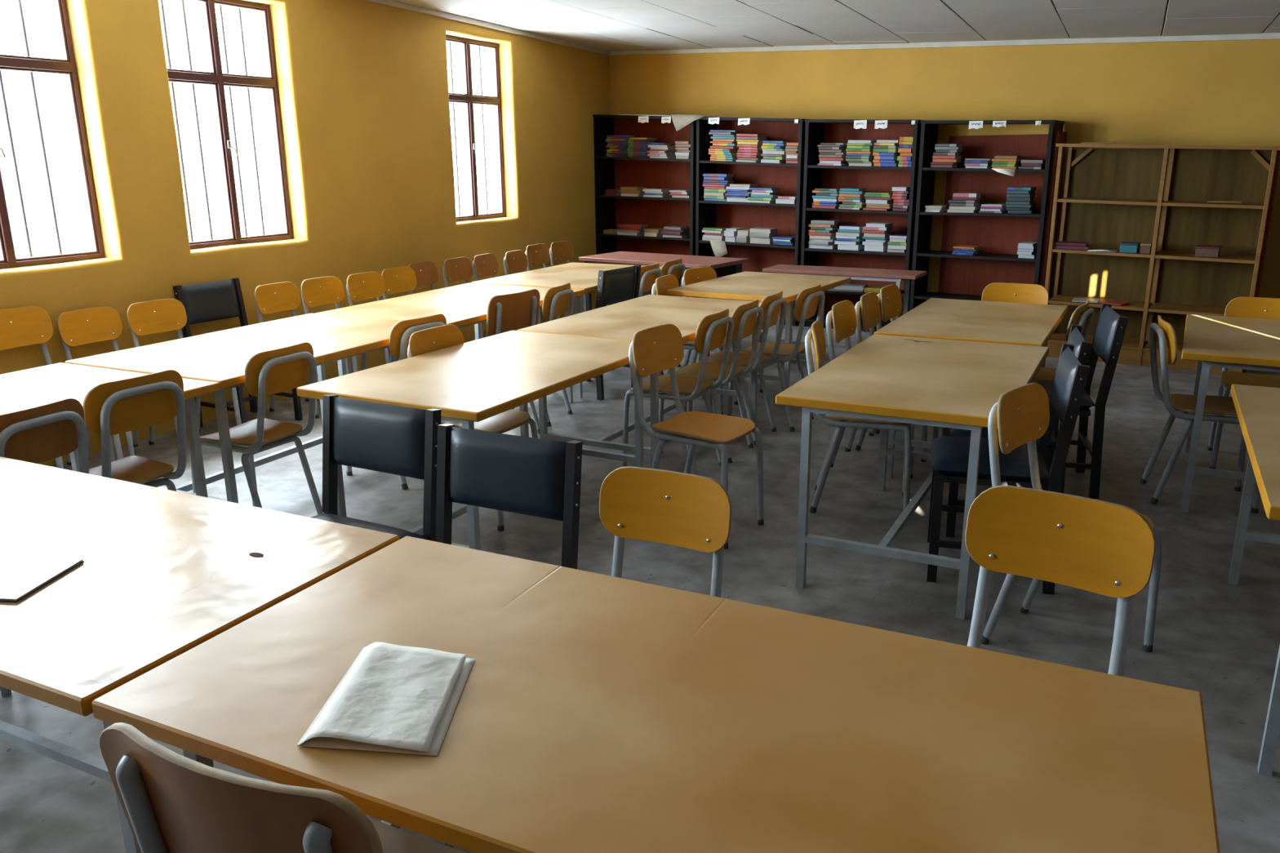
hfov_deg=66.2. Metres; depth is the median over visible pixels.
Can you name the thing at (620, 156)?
book
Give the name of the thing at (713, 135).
book
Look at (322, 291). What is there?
chair
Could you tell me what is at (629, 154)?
book
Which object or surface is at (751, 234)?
book
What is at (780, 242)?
book
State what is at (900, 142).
book
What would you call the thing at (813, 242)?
book
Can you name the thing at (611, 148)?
book
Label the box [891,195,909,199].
book
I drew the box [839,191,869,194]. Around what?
book
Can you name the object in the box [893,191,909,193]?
book
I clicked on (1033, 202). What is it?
book
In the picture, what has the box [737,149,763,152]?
book
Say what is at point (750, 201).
book
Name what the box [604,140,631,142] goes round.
book
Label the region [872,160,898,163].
book
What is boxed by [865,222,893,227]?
book
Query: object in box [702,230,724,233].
book
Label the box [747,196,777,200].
book
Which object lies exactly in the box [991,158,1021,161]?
book
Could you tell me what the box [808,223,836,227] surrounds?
book
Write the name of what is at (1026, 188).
book
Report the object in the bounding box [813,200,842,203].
book
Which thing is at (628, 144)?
book
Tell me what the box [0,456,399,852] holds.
table
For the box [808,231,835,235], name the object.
book
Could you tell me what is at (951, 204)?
book
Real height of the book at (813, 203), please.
0.024 m
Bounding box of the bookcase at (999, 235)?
[909,120,1066,311]
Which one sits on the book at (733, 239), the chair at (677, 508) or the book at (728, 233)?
the book at (728, 233)
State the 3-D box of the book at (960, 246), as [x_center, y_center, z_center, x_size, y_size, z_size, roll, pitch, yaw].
[2.828,-1.551,8.481,0.181,0.015,0.179,11,19,35]
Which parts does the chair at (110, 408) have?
seat, backrest, frame, leg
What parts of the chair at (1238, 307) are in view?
leg, leg, frame, seat, backrest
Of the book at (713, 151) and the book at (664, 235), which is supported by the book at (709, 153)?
the book at (713, 151)
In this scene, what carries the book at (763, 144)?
on the book at (762, 146)
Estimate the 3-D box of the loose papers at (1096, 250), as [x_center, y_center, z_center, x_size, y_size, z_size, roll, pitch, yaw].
[3.623,-1.378,7.666,0.200,0.010,0.180,10,18,33]
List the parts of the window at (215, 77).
sash, sash, sash, sash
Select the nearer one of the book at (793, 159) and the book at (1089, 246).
the book at (1089, 246)
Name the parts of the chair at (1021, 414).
leg, frame, backrest, leg, leg, seat, leg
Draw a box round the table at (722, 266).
[578,251,748,356]
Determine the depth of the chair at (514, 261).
8.51 m
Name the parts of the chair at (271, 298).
leg, frame, backrest, leg, leg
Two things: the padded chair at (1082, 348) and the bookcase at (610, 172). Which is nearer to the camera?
the padded chair at (1082, 348)
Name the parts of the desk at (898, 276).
leg, leg, apron frame, leg, leg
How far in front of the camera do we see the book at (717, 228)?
9.76 m
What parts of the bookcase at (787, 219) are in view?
panel, shelf, shelf, shelf, panel, panel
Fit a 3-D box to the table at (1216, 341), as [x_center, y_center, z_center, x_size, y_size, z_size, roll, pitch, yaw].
[3.039,-0.058,4.729,0.820,0.748,1.200,8,18,28]
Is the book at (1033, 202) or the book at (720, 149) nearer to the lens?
the book at (1033, 202)
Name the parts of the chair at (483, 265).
frame, leg, backrest, leg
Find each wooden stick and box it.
[1080,142,1115,143]
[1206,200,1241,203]
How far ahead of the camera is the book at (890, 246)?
8.75 m
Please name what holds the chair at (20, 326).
on the floor
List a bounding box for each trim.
[366,0,610,54]
[607,32,1279,55]
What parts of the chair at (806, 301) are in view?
leg, leg, seat, leg, frame, leg, backrest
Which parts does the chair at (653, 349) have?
backrest, leg, frame, leg, seat, leg, leg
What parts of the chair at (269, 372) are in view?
leg, seat, leg, leg, frame, backrest, leg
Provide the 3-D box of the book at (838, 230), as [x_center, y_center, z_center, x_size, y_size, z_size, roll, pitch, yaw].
[1.954,-1.803,9.028,0.218,0.026,0.151,11,19,35]
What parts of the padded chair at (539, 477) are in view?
leg, backrest, leg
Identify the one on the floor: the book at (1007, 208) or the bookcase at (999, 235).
the bookcase at (999, 235)
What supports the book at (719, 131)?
on the book at (709, 132)
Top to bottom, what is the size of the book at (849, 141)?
0.027 m
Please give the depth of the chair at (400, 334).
4.74 m
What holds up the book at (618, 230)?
on the book at (618, 233)
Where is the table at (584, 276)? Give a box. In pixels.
[471,262,662,398]
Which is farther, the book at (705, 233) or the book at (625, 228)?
the book at (625, 228)
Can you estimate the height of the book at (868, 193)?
0.014 m
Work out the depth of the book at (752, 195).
9.36 m
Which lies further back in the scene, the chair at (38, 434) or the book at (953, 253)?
the book at (953, 253)
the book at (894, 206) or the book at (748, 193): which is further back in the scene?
the book at (748, 193)
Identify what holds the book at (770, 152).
on the book at (762, 154)
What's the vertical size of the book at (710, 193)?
0.032 m
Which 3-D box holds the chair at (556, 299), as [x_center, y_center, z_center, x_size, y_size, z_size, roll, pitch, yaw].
[-0.681,-0.466,6.143,0.504,0.854,0.374,5,16,19]
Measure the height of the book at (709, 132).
0.034 m
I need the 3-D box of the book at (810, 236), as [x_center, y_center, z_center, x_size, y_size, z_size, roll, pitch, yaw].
[1.717,-1.778,9.185,0.220,0.028,0.158,11,19,35]
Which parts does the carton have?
lid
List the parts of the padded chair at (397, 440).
leg, seat, backrest, leg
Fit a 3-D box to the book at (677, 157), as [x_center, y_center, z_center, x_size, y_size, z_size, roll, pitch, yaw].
[0.474,-2.699,9.832,0.158,0.030,0.179,13,20,36]
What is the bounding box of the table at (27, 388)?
[0,362,219,497]
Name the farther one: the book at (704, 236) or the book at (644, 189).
the book at (644, 189)
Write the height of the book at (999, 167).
0.014 m
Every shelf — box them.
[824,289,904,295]
[1044,143,1279,373]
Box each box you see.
[1119,241,1141,253]
[1139,242,1152,253]
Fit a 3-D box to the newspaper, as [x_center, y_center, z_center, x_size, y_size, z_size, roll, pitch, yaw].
[0.525,-2.992,9.637,0.409,0.164,0.222,10,18,33]
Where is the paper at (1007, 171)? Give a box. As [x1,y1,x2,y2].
[991,168,1014,176]
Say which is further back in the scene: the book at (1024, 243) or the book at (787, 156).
the book at (787, 156)
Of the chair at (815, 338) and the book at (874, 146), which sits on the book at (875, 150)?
the book at (874, 146)
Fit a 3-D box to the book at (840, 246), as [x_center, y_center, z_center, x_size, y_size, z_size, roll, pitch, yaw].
[1.955,-1.663,9.067,0.208,0.048,0.158,11,19,35]
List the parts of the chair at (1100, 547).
frame, backrest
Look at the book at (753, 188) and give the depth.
9.37 m
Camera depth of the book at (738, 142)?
9.33 m
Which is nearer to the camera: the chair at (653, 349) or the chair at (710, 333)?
the chair at (653, 349)
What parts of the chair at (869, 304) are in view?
leg, frame, backrest, leg, leg, leg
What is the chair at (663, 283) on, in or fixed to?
on the floor
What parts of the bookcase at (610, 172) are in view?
panel, shelf, shelf, shelf, panel, panel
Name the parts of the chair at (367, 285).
leg, frame, backrest, leg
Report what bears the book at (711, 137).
on the book at (713, 140)
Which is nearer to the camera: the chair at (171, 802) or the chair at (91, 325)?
the chair at (171, 802)
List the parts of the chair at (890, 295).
frame, backrest, leg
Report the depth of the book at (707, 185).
9.61 m
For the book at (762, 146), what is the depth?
9.22 m
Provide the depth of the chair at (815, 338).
4.42 m
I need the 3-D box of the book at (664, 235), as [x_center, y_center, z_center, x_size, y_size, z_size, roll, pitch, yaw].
[0.376,-1.972,10.116,0.229,0.026,0.189,9,18,29]
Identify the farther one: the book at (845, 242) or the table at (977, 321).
the book at (845, 242)
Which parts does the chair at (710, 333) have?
leg, seat, frame, leg, leg, backrest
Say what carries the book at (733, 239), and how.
on the bookcase at (787, 219)
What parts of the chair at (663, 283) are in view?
backrest, frame, leg, seat, leg, leg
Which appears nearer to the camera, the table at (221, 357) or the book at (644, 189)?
the table at (221, 357)
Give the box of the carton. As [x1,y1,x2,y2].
[1195,244,1221,257]
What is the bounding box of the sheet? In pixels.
[710,240,727,257]
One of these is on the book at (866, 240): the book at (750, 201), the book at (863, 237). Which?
the book at (863, 237)
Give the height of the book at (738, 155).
0.031 m
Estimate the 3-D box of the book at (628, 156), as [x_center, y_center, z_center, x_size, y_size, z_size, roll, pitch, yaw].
[0.017,-2.786,10.126,0.218,0.018,0.174,11,19,32]
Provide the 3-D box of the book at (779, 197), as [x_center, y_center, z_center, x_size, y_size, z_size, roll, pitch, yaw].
[1.425,-2.171,9.297,0.178,0.025,0.179,10,19,31]
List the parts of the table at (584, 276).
leg, leg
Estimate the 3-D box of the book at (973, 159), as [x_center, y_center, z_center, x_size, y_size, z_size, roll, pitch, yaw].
[2.869,-2.254,8.278,0.202,0.016,0.179,10,18,30]
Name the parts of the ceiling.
panel, panel, panel, panel, panel, panel, panel, panel, panel, panel, panel, panel, panel, panel, panel, panel, panel, panel, panel, panel, panel, panel, panel, panel, panel, panel, panel, panel, panel, panel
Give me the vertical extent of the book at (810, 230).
0.025 m
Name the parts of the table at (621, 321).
leg, rail, long rail, leg, rail, leg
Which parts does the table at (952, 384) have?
leg, rail, leg, apron frame, long rail, rail, leg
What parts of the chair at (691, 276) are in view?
leg, backrest, frame, leg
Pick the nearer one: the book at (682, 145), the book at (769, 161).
the book at (769, 161)
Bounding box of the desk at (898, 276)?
[762,264,927,367]
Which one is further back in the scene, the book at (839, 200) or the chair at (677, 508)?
the book at (839, 200)
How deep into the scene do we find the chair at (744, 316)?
5.30 m
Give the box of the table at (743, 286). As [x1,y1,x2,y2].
[666,271,851,410]
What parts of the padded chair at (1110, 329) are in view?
seat, rail, rail, seat frame, rail, leg, backrest, leg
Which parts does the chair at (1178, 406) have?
leg, backrest, leg, frame, seat, leg, leg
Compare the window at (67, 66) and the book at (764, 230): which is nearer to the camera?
the window at (67, 66)
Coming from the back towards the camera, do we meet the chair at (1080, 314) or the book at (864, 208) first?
the book at (864, 208)
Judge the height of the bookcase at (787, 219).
1.967 m
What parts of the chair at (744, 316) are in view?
leg, leg, seat, leg, frame, leg, backrest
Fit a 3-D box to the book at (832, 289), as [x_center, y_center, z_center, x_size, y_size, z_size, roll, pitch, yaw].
[1.560,-1.033,7.392,0.260,0.014,0.180,5,16,20]
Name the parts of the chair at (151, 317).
leg, backrest, frame, leg, leg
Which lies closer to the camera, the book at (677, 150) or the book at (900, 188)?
the book at (900, 188)
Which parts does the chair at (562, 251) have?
frame, backrest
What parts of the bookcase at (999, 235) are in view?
panel, shelf, shelf, shelf, shelf, panel, panel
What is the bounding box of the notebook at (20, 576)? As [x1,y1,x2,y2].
[0,555,84,602]
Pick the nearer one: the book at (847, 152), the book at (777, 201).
the book at (847, 152)
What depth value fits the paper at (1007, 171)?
8.05 m
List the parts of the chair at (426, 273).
backrest, frame, leg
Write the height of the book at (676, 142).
0.028 m
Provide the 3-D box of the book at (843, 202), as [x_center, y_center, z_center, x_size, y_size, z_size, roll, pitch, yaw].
[1.968,-2.040,8.948,0.192,0.025,0.152,12,20,36]
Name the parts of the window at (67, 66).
sash, sash, sash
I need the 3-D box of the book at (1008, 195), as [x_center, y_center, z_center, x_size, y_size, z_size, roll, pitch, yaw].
[3.170,-1.924,8.161,0.185,0.029,0.182,10,18,34]
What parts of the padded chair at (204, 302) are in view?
leg, backrest, rail, leg, leg, rail, leg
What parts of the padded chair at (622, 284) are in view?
leg, backrest, leg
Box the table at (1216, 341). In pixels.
[1181,314,1279,512]
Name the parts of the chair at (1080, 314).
seat, backrest, frame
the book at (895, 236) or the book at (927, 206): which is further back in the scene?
the book at (895, 236)
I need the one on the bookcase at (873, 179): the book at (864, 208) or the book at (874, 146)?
the book at (864, 208)
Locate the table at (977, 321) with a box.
[874,297,1068,479]
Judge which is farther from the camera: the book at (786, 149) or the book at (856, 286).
the book at (786, 149)
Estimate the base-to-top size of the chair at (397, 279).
0.824 m
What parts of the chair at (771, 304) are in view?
leg, leg, seat, leg, frame, leg, backrest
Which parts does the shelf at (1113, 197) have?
upright panel, post, shelf, shelf, shelf, shelf, panel, upright panel, post, shelf, shelf, shelf, shelf, panel, upright panel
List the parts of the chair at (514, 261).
frame, backrest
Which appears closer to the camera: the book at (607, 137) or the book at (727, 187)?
the book at (727, 187)
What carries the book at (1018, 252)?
on the book at (1027, 256)
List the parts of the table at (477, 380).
leg, long rail, apron frame, rail, leg, leg, rail, leg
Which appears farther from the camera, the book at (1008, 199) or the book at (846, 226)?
the book at (846, 226)
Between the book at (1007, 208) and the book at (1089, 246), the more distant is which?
the book at (1007, 208)
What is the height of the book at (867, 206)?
0.022 m
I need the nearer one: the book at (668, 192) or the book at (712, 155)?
the book at (712, 155)
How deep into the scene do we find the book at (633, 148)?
10.02 m
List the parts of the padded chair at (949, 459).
leg, leg, rail, rail, seat, seat frame, leg, leg, backrest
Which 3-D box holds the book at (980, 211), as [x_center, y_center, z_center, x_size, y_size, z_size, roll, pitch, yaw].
[2.987,-1.818,8.300,0.188,0.016,0.172,10,18,34]
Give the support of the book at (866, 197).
on the book at (868, 201)
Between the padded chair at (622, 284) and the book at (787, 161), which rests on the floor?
the padded chair at (622, 284)
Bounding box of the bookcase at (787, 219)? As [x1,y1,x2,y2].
[695,116,805,326]
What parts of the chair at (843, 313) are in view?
frame, leg, backrest, leg, leg, leg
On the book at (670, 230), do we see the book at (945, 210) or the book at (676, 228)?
the book at (676, 228)
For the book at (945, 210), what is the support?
on the bookcase at (999, 235)
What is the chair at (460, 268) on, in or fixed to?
on the floor
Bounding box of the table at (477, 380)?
[296,330,644,550]
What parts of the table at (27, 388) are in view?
leg, apron frame, leg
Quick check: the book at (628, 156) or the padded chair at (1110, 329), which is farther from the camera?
the book at (628, 156)
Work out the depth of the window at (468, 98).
8.69 m
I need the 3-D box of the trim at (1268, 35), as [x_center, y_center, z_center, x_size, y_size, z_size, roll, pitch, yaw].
[3.105,-3.186,8.135,8.302,0.383,0.040,10,18,33]
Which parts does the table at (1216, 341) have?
leg, leg, rail, rail, apron frame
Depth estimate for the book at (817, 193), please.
9.01 m
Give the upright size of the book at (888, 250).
0.029 m
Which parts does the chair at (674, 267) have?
backrest, frame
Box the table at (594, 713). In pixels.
[91,536,1220,852]
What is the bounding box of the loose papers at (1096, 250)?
[1088,248,1119,252]
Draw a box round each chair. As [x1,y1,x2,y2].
[0,306,123,469]
[0,398,88,474]
[57,306,177,460]
[82,369,186,491]
[99,722,466,852]
[126,297,241,444]
[173,277,302,427]
[190,342,323,515]
[254,281,349,418]
[301,275,389,399]
[311,394,441,541]
[346,271,399,370]
[346,313,446,489]
[381,266,417,361]
[407,324,537,531]
[408,261,482,338]
[435,423,582,569]
[442,257,473,287]
[471,253,541,337]
[485,288,540,434]
[502,249,554,319]
[512,282,574,426]
[524,243,586,311]
[549,240,608,319]
[585,264,640,399]
[599,466,732,597]
[613,258,685,374]
[622,308,733,475]
[628,324,764,549]
[638,263,662,297]
[651,274,737,414]
[658,299,763,463]
[681,266,764,392]
[688,290,787,445]
[727,284,825,431]
[804,320,911,513]
[826,300,927,478]
[854,292,947,450]
[874,284,951,435]
[926,342,1090,594]
[946,324,1093,537]
[964,485,1155,676]
[981,282,1048,304]
[981,382,1161,653]
[1031,302,1128,498]
[1034,300,1094,453]
[1139,315,1260,513]
[1207,296,1279,468]
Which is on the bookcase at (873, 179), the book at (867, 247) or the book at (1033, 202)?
the book at (867, 247)
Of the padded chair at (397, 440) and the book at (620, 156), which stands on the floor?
the padded chair at (397, 440)
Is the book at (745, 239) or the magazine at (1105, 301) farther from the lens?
the book at (745, 239)
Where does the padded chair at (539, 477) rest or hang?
on the floor
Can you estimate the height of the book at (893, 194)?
0.025 m
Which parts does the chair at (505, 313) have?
backrest, leg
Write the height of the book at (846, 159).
0.023 m
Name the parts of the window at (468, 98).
sash, sash, sash, sash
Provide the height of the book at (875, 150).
0.034 m
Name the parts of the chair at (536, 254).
frame, backrest, leg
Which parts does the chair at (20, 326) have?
backrest, frame, leg, leg, leg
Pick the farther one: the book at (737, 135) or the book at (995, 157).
the book at (737, 135)
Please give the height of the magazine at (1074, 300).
0.010 m
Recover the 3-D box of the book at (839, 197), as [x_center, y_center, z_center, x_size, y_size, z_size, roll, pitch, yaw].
[1.931,-2.083,8.943,0.206,0.023,0.151,10,18,30]
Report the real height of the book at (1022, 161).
0.026 m
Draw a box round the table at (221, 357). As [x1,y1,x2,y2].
[64,313,448,503]
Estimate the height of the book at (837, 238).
0.026 m
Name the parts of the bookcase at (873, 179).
panel, shelf, shelf, shelf, panel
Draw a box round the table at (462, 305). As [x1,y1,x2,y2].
[315,283,585,403]
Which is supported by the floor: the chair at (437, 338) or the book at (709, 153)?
the chair at (437, 338)
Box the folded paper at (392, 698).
[297,641,475,755]
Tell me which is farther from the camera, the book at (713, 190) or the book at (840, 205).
the book at (713, 190)
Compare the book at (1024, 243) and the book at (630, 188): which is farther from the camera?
the book at (630, 188)
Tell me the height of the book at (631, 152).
0.022 m
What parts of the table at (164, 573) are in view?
leg, long rail, leg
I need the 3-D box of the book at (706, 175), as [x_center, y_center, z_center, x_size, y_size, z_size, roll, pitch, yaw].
[0.774,-2.475,9.660,0.266,0.030,0.162,11,19,33]
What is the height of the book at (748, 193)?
0.016 m
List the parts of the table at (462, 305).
leg, leg, apron frame, leg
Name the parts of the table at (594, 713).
leg, rail, leg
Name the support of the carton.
on the shelf at (1113, 197)
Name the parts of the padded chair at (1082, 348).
leg, rail, seat, leg, leg, backrest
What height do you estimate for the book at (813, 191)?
0.021 m
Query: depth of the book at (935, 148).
8.32 m
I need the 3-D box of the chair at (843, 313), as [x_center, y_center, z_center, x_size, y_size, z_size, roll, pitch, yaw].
[1.243,-0.211,5.155,0.504,0.854,0.374,8,17,27]
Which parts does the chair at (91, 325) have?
leg, backrest, frame, leg, leg, leg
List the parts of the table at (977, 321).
leg, rail, leg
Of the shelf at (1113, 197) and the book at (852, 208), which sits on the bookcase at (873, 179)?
the book at (852, 208)
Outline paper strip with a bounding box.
[618,114,671,115]
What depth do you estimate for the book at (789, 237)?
9.37 m
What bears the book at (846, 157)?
on the book at (846, 159)
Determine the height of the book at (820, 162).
0.026 m
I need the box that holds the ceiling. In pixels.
[395,0,1279,51]
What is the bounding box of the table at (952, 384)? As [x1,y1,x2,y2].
[775,333,1048,619]
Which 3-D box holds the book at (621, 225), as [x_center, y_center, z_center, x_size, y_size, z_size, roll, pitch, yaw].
[-0.071,-2.121,10.367,0.286,0.031,0.167,9,18,30]
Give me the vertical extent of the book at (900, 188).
0.032 m
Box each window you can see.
[0,0,105,268]
[159,0,293,249]
[445,34,506,222]
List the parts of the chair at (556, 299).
leg, backrest, frame, leg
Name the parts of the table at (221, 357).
leg, rail, leg, long rail, apron frame, leg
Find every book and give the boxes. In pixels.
[603,228,617,234]
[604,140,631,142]
[604,192,621,195]
[605,138,635,140]
[605,145,627,147]
[605,153,628,155]
[605,188,621,193]
[606,134,634,137]
[606,149,626,151]
[606,151,630,153]
[606,155,628,157]
[607,137,635,138]
[607,142,627,143]
[607,143,628,146]
[608,146,627,149]
[617,223,648,228]
[617,229,644,232]
[617,231,644,235]
[619,227,647,230]
[620,186,646,191]
[621,190,644,194]
[621,193,644,196]
[626,148,649,151]
[627,141,653,143]
[627,142,647,145]
[627,145,650,147]
[627,146,650,149]
[627,151,648,153]
[627,153,647,155]
[628,138,655,141]
[628,155,649,157]
[629,137,656,139]
[642,188,669,191]
[643,195,671,197]
[644,191,670,193]
[644,193,669,195]
[644,227,663,232]
[644,231,662,236]
[647,142,671,145]
[647,151,674,152]
[647,153,675,156]
[648,145,675,147]
[648,151,675,154]
[649,149,676,151]
[649,155,675,158]
[650,146,675,149]
[661,231,688,235]
[662,229,689,231]
[662,233,689,237]
[663,226,689,230]
[669,189,690,191]
[669,193,690,195]
[670,191,690,194]
[671,195,690,197]
[675,141,690,144]
[675,143,690,147]
[675,147,690,150]
[675,152,690,155]
[675,155,690,159]
[676,149,690,152]
[702,173,734,177]
[702,182,733,184]
[702,184,729,186]
[702,226,727,231]
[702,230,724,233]
[702,234,725,238]
[702,237,725,240]
[703,177,733,180]
[703,179,733,182]
[703,188,727,192]
[703,191,727,195]
[703,195,726,199]
[704,186,725,189]
[704,198,726,201]
[704,232,724,235]
[708,131,738,134]
[708,148,737,151]
[708,150,737,152]
[708,151,737,155]
[710,129,742,132]
[710,136,736,139]
[710,141,737,143]
[710,146,738,148]
[710,156,737,159]
[710,159,737,161]
[711,154,736,157]
[712,134,736,136]
[712,138,737,142]
[712,142,737,146]
[724,189,751,191]
[724,193,751,196]
[724,195,751,198]
[724,230,737,236]
[724,235,736,242]
[725,186,753,189]
[725,226,743,231]
[726,197,749,202]
[727,191,750,194]
[728,183,758,186]
[736,133,765,136]
[736,136,767,139]
[736,139,766,142]
[736,154,763,157]
[736,160,760,162]
[736,235,750,243]
[737,141,762,144]
[737,144,762,147]
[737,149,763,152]
[737,152,762,155]
[737,157,763,159]
[737,229,750,235]
[738,146,762,150]
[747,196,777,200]
[748,186,779,190]
[749,200,775,203]
[749,226,777,233]
[749,232,777,238]
[750,191,778,195]
[750,237,773,244]
[751,190,780,192]
[751,194,781,197]
[760,145,785,148]
[760,153,786,156]
[760,159,786,163]
[761,148,785,151]
[762,140,790,143]
[762,142,786,146]
[762,150,786,154]
[763,155,786,159]
[772,235,795,239]
[773,238,795,241]
[773,240,795,243]
[773,242,795,245]
[775,198,796,204]
[777,195,796,199]
[785,145,798,148]
[785,148,798,151]
[785,151,798,153]
[785,155,797,158]
[785,158,797,160]
[786,142,798,146]
[786,152,798,155]
[786,160,797,164]
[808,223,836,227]
[808,229,835,233]
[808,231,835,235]
[808,235,836,239]
[808,240,834,245]
[808,244,837,248]
[809,238,836,241]
[810,219,839,224]
[810,226,837,230]
[812,190,839,193]
[812,195,839,199]
[812,202,842,206]
[812,205,839,208]
[813,198,838,201]
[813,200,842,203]
[814,187,839,191]
[815,192,839,195]
[817,144,847,146]
[817,163,848,165]
[818,146,845,149]
[818,149,846,152]
[818,154,846,157]
[818,157,845,160]
[819,152,846,154]
[819,160,847,164]
[820,142,847,144]
[827,287,863,292]
[834,240,862,244]
[834,283,867,290]
[835,231,863,236]
[835,235,863,238]
[836,237,864,241]
[837,229,862,232]
[837,244,864,250]
[838,196,865,199]
[838,199,866,202]
[838,207,863,209]
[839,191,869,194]
[839,193,864,197]
[839,204,866,208]
[839,224,866,230]
[840,187,866,191]
[842,201,866,204]
[845,148,873,151]
[845,155,874,158]
[845,158,874,161]
[846,142,873,145]
[846,151,872,154]
[846,153,872,155]
[847,145,873,148]
[847,160,874,163]
[848,140,876,143]
[848,162,873,166]
[862,207,893,210]
[862,226,892,231]
[862,229,890,234]
[862,235,889,239]
[862,240,888,245]
[863,232,891,237]
[863,284,885,293]
[864,194,892,197]
[864,244,888,251]
[865,191,893,195]
[865,196,893,199]
[865,199,893,204]
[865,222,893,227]
[865,239,889,242]
[866,203,893,206]
[866,205,893,208]
[872,148,897,152]
[872,152,899,155]
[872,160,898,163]
[873,142,899,146]
[873,145,899,148]
[873,162,899,166]
[874,155,897,159]
[875,139,899,142]
[886,248,906,253]
[887,241,906,245]
[887,244,906,249]
[888,234,906,239]
[889,238,906,242]
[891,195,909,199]
[892,186,910,191]
[892,193,909,196]
[892,208,908,211]
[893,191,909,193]
[893,199,909,203]
[893,202,909,205]
[893,204,908,208]
[897,147,912,152]
[897,155,911,160]
[897,164,911,167]
[898,141,912,144]
[898,160,911,164]
[899,137,913,141]
[899,144,912,147]
[899,152,911,155]
[924,204,946,208]
[925,207,946,209]
[925,208,947,212]
[930,161,957,164]
[930,164,957,168]
[932,155,961,159]
[932,159,961,162]
[933,152,959,155]
[934,146,962,149]
[935,143,962,146]
[935,149,962,152]
[946,208,978,213]
[948,199,979,203]
[949,202,979,206]
[949,205,981,209]
[951,251,978,255]
[952,192,981,197]
[952,196,980,199]
[953,244,981,248]
[953,249,977,253]
[955,248,982,251]
[964,158,993,160]
[964,160,992,163]
[964,163,991,165]
[965,165,992,168]
[978,210,1006,213]
[980,205,1005,208]
[980,208,1006,211]
[981,203,1005,206]
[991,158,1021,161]
[991,164,1019,167]
[992,161,1019,164]
[992,166,1018,168]
[994,155,1020,159]
[1005,200,1035,204]
[1005,204,1035,207]
[1006,190,1035,194]
[1006,193,1035,197]
[1006,196,1033,201]
[1006,207,1033,210]
[1007,186,1035,191]
[1008,209,1034,213]
[1017,166,1044,168]
[1017,241,1037,246]
[1017,244,1037,248]
[1017,248,1036,252]
[1017,250,1036,254]
[1017,253,1036,258]
[1020,160,1045,163]
[1021,163,1044,166]
[1053,240,1088,246]
[1053,244,1092,250]
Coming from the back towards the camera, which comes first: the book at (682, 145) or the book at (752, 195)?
the book at (682, 145)
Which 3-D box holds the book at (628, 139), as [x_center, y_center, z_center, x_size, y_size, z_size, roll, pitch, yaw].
[0.023,-2.945,10.088,0.209,0.017,0.188,12,20,34]
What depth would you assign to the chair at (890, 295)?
5.80 m
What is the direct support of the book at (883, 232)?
on the book at (882, 235)
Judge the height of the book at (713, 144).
0.034 m
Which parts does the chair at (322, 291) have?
frame, backrest, leg, leg, leg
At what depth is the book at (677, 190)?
9.88 m
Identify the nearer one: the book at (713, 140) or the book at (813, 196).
the book at (813, 196)
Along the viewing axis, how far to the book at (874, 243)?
8.87 m
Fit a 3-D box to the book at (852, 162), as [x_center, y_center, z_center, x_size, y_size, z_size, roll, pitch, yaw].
[2.004,-2.382,8.834,0.220,0.016,0.164,11,19,33]
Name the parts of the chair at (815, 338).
backrest, leg, leg, frame, seat, leg, leg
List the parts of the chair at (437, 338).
frame, backrest, seat, leg, leg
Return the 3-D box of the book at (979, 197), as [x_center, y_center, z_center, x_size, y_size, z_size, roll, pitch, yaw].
[2.799,-1.954,8.399,0.198,0.023,0.167,9,18,31]
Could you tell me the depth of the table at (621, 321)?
5.19 m
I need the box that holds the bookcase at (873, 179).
[798,119,921,332]
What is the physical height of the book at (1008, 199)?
0.034 m
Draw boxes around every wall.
[0,0,610,466]
[609,31,1279,304]
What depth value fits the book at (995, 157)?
8.08 m
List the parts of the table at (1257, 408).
leg, rail, leg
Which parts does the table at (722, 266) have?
leg, apron frame, modesty panel, leg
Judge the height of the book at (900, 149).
0.038 m
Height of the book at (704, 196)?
0.031 m
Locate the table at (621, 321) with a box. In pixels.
[516,294,760,469]
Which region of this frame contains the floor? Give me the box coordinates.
[0,324,1279,852]
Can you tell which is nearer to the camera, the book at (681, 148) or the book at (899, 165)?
the book at (899, 165)
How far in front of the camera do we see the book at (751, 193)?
9.39 m
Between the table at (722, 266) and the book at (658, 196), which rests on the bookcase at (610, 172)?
the book at (658, 196)
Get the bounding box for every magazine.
[1071,297,1099,302]
[1097,299,1129,305]
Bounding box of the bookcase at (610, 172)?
[592,114,696,306]
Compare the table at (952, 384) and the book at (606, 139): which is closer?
the table at (952, 384)
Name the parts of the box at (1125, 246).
lid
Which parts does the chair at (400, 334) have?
leg, leg, backrest, frame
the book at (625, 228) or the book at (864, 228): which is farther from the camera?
the book at (625, 228)
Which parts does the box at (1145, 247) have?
lid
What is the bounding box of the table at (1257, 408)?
[1227,384,1279,776]
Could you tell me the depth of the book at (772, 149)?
9.19 m
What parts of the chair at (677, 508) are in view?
backrest, frame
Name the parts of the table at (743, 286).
leg, rail, long rail, leg, rail, leg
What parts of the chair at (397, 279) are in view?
frame, backrest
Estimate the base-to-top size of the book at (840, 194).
0.026 m
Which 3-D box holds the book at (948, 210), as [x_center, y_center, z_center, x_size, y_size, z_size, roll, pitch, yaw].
[2.776,-1.855,8.429,0.226,0.024,0.171,9,18,31]
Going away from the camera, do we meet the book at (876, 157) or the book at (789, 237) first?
the book at (876, 157)
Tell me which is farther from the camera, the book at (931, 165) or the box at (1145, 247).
the book at (931, 165)

